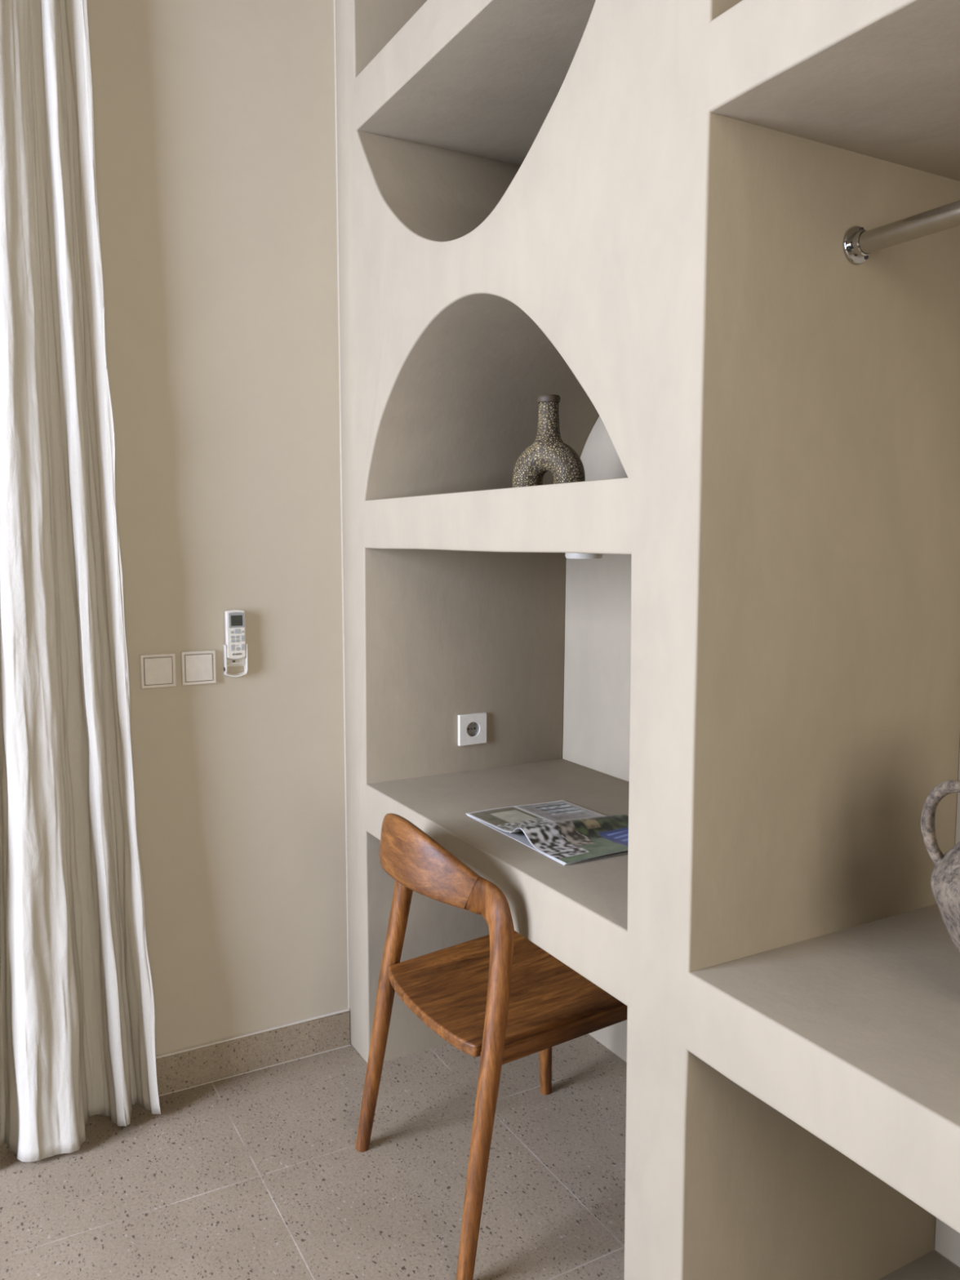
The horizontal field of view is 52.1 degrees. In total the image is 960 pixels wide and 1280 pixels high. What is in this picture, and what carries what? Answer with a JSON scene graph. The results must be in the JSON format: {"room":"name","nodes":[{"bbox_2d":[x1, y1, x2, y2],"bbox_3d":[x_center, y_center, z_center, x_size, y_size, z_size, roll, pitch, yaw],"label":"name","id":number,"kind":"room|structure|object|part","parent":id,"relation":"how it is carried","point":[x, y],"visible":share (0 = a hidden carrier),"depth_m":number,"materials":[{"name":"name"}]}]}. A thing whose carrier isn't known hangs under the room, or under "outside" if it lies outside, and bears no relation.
{"room":"bedroom","nodes":[
{"label":"bedroom","id":0,"kind":"room"},
{"bbox_2d":[86,0,349,1055],"bbox_3d":[-1.665,-0.622,1.841,4.470,3.600,0.120,-3,7,-29],"label":"wall","id":1,"kind":"structure","parent":0,"point":[215,133],"depth_m":2.39,"materials":[{"name":"beige paint"}]},
{"bbox_2d":[0,0,160,1161],"bbox_3d":[-1.153,-0.273,1.973,0.899,2.866,0.147,-3,7,-29],"label":"curtain","id":2,"kind":"object","parent":1,"relation":"hanging from","point":[77,1008],"visible":1,"depth_m":2.15,"materials":[{"name":"white fabric"}]},
{"bbox_2d":[139,653,176,688],"bbox_3d":[-0.767,0.073,2.340,0.080,0.080,0.012,-3,7,-29],"label":"light switch","id":3,"kind":"object","parent":1,"relation":"attached to","point":[157,670],"visible":1,"depth_m":2.33,"materials":[{"name":"beige plastic"}]},
{"bbox_2d":[180,649,216,685],"bbox_3d":[-0.683,0.067,2.386,0.081,0.081,0.012,-3,7,-29],"label":"light switch","id":4,"kind":"object","parent":1,"relation":"attached to","point":[197,667],"visible":1,"depth_m":2.38,"materials":[{"name":"beige plastic"}]},
{"bbox_2d":[222,643,248,677],"bbox_3d":[-0.603,0.051,2.424,0.055,0.082,0.021,-3,7,-29],"label":"remote holder","id":5,"kind":"object","parent":1,"relation":"attached to","point":[228,662],"visible":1,"depth_m":2.43,"materials":[{"name":"white plastic"}]},
{"bbox_3d":[-0.625,0.044,2.410,0.004,0.067,0.021,-3,7,-29],"label":"rail","id":6,"kind":"part","parent":5,"relation":"part of","materials":[{"name":"white plastic"}]},
{"bbox_2d":[224,609,245,659],"bbox_3d":[-0.601,-0.014,2.414,0.047,0.122,0.019,-3,7,-29],"label":"remote control","id":7,"kind":"object","parent":5,"relation":"in","point":[234,620],"visible":1,"depth_m":2.41,"materials":[{"name":"white plastic"}]},
{"bbox_3d":[-0.596,-0.049,2.405,0.038,0.038,0.002,-3,7,-29],"label":"display frame","id":8,"kind":"part","parent":7,"relation":"part of","materials":[{"name":"grey plastic"}]},
{"bbox_3d":[-0.580,0.042,2.435,0.004,0.067,0.021,-3,7,-29],"label":"rail","id":9,"kind":"part","parent":5,"relation":"part of","materials":[{"name":"white plastic"}]},
{"bbox_2d":[155,1008,351,1096],"bbox_3d":[-0.730,1.074,2.464,0.859,0.097,0.011,-3,7,-29],"label":"baseboard","id":10,"kind":"structure","parent":1,"relation":"attached to","point":[195,1067],"depth_m":2.54,"materials":[{"name":"stone"}]},
{"bbox_2d":[333,0,349,1008],"bbox_3d":[-0.356,-0.728,2.492,0.003,3.478,0.003,-3,7,-29],"label":"trim","id":11,"kind":"structure","parent":1,"relation":"attached to","point":[334,0],"depth_m":2.53,"materials":[{"name":"beige paint"}]},
{"bbox_2d":[0,1033,626,1279],"bbox_3d":[-0.484,1.438,-0.203,4.590,0.080,5.250,-3,7,-29],"label":"floor","id":12,"kind":"structure","parent":0,"point":[260,1174],"depth_m":2.10,"materials":[{"name":"tile"}]},
{"bbox_2d":[355,813,627,1279],"bbox_3d":[0.058,0.748,2.082,0.527,0.829,0.514,-3,7,-29],"label":"dining chair","id":13,"kind":"object","parent":12,"relation":"on","point":[499,997],"visible":0.84,"depth_m":1.92,"materials":[{"name":"brown wood"}]},
{"bbox_3d":[-0.207,0.774,2.192,0.131,0.755,0.098,3,6,23],"label":"leg","id":14,"kind":"part","parent":13,"relation":"part of","materials":[{"name":"brown wood"}]},
{"bbox_3d":[-0.128,0.415,1.943,0.101,0.138,0.372,-3,7,-29],"label":"backrest","id":15,"kind":"part","parent":13,"relation":"part of","materials":[{"name":"brown wood"}]},
{"bbox_3d":[0.010,0.814,1.805,0.098,0.755,0.131,1,6,8],"label":"leg","id":16,"kind":"part","parent":13,"relation":"part of","materials":[{"name":"brown wood"}]},
{"bbox_3d":[0.079,0.722,2.091,0.474,0.052,0.430,-3,7,-29],"label":"seat","id":17,"kind":"part","parent":13,"relation":"part of","materials":[{"name":"brown wood"}]},
{"bbox_3d":[0.158,0.915,2.405,0.055,0.427,0.054,-3,7,-29],"label":"leg","id":18,"kind":"part","parent":13,"relation":"part of","materials":[{"name":"brown wood"}]},
{"bbox_3d":[0.182,0.758,1.915,0.406,0.053,0.023,-3,7,-29],"label":"rail","id":19,"kind":"part","parent":13,"relation":"part of","materials":[{"name":"brown wood"}]},
{"bbox_2d":[335,0,959,1279],"bbox_3d":[1.047,-0.499,0.656,0.650,3.598,4.600,-3,7,-29],"label":"shelving","id":20,"kind":"object","parent":12,"relation":"on","point":[637,215],"visible":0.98,"depth_m":1.54,"materials":[{"name":"beige paint"}]},
{"bbox_2d":[457,712,486,746],"bbox_3d":[-0.020,0.237,2.615,0.082,0.082,0.011,-3,7,-29],"label":"power socket","id":21,"kind":"object","parent":20,"relation":"attached to","point":[472,727],"visible":1,"depth_m":2.61,"materials":[{"name":"white plastic"}]},
{"bbox_2d":[466,800,628,865],"bbox_3d":[0.181,0.389,2.095,0.277,0.031,0.402,-3,7,-29],"label":"magazine","id":22,"kind":"object","parent":20,"relation":"on","point":[566,833],"visible":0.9,"depth_m":2.05,"materials":[{"name":"paper"}]},
{"bbox_2d":[512,394,585,487],"bbox_3d":[0.155,-0.437,2.221,0.174,0.225,0.075,3,7,29],"label":"vase","id":23,"kind":"object","parent":20,"relation":"on","point":[548,452],"visible":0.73,"depth_m":2.19,"materials":[{"name":"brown ceramic"}]},
{"bbox_2d":[564,552,603,559],"bbox_3d":[0.225,-0.185,2.121,0.081,0.019,0.081,-3,7,-29],"label":"ceiling spotlight","id":24,"kind":"object","parent":20,"relation":"attached to","point":[568,555],"visible":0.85,"depth_m":2.09,"materials":[{"name":"white plastic"}]},
{"bbox_3d":[1.309,-0.514,0.801,0.051,3.598,4.600,-3,7,-29],"label":"panel","id":25,"kind":"part","parent":20,"relation":"part of","materials":[{"name":"beige paint"}]},
{"bbox_2d":[843,200,959,265],"bbox_3d":[1.275,-0.454,0.181,0.055,0.055,2.944,-3,7,-29],"label":"rail","id":26,"kind":"object","parent":20,"relation":"attached to","point":[859,243],"visible":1,"depth_m":1.38,"materials":[{"name":"silver metal"}]},
{"bbox_2d":[920,780,959,952],"bbox_3d":[0.730,0.330,1.265,0.268,0.340,0.269,-3,7,-29],"label":"jar","id":27,"kind":"object","parent":20,"relation":"on","point":[945,876],"visible":1,"depth_m":1.29,"materials":[{"name":"ceramic"}]},
{"bbox_3d":[0.645,0.248,1.306,0.110,0.122,0.022,4,7,31],"label":"handle","id":28,"kind":"part","parent":27,"relation":"part of","materials":[{"name":"ceramic"}]},
{"bbox_2d":[466,722,479,736],"bbox_3d":[-0.021,0.237,2.615,0.039,0.039,0.009,-3,7,-29],"label":"socket hole","id":29,"kind":"object","parent":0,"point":[473,728],"depth_m":2.62,"materials":[{"name":"black plastic"}]}
]}

